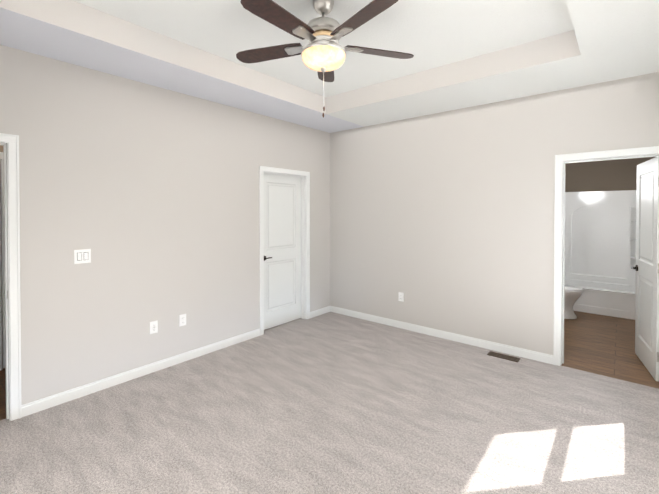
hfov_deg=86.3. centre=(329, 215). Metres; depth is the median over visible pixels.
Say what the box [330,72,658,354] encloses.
wall
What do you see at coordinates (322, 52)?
ceiling fan
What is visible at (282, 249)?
closet door
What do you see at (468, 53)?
ceiling
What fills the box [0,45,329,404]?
wall
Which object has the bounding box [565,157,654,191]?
wall
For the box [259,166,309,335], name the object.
trim
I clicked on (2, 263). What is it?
hall door
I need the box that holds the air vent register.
[487,351,519,361]
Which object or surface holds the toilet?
on the floor at (603, 345)
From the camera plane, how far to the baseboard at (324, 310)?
5.22 m
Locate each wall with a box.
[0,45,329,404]
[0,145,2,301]
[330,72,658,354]
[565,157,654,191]
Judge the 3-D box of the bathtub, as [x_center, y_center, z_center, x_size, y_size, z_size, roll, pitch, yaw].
[4.205,0.546,5.609,1.532,1.880,0.768,1,1,40]
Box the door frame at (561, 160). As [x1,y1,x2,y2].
[553,146,658,365]
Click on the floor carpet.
(331, 403)
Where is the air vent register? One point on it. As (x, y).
(504, 356)
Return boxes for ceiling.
[0,0,658,132]
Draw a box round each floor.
[0,368,5,419]
[264,318,300,331]
[561,311,658,388]
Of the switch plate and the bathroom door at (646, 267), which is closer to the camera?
the switch plate
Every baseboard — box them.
[21,328,259,416]
[310,306,328,317]
[329,306,552,363]
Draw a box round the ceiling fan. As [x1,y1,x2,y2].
[236,0,413,117]
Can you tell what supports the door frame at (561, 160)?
attached to the wall at (405, 206)
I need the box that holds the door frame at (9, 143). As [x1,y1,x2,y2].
[0,133,21,420]
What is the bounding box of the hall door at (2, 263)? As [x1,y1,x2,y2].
[0,160,4,367]
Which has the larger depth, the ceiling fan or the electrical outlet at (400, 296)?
the electrical outlet at (400, 296)
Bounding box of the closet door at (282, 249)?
[264,173,300,329]
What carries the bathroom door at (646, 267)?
in the wall at (405, 206)
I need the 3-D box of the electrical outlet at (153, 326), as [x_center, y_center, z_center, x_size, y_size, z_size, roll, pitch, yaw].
[-1.693,1.079,3.382,0.033,0.116,0.072,1,1,40]
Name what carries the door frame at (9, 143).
attached to the wall at (147, 195)
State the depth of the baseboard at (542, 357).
4.20 m
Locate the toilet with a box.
[564,285,582,318]
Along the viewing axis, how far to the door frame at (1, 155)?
3.41 m
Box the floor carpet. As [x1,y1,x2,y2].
[0,312,658,493]
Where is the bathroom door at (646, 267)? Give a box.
[631,156,658,381]
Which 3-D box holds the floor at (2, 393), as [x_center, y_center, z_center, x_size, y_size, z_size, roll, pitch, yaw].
[-2.832,1.565,3.061,1.210,0.096,3.800,1,1,40]
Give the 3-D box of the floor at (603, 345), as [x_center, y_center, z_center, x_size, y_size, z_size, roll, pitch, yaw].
[3.458,1.547,4.724,1.740,0.096,3.308,1,1,40]
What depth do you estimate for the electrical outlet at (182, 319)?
3.60 m
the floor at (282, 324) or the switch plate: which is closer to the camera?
the switch plate
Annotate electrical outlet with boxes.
[150,320,157,333]
[179,314,185,326]
[398,292,403,301]
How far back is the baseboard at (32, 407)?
3.19 m
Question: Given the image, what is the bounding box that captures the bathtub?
[565,190,635,319]
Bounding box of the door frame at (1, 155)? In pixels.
[0,152,2,370]
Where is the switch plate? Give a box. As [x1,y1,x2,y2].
[74,249,90,263]

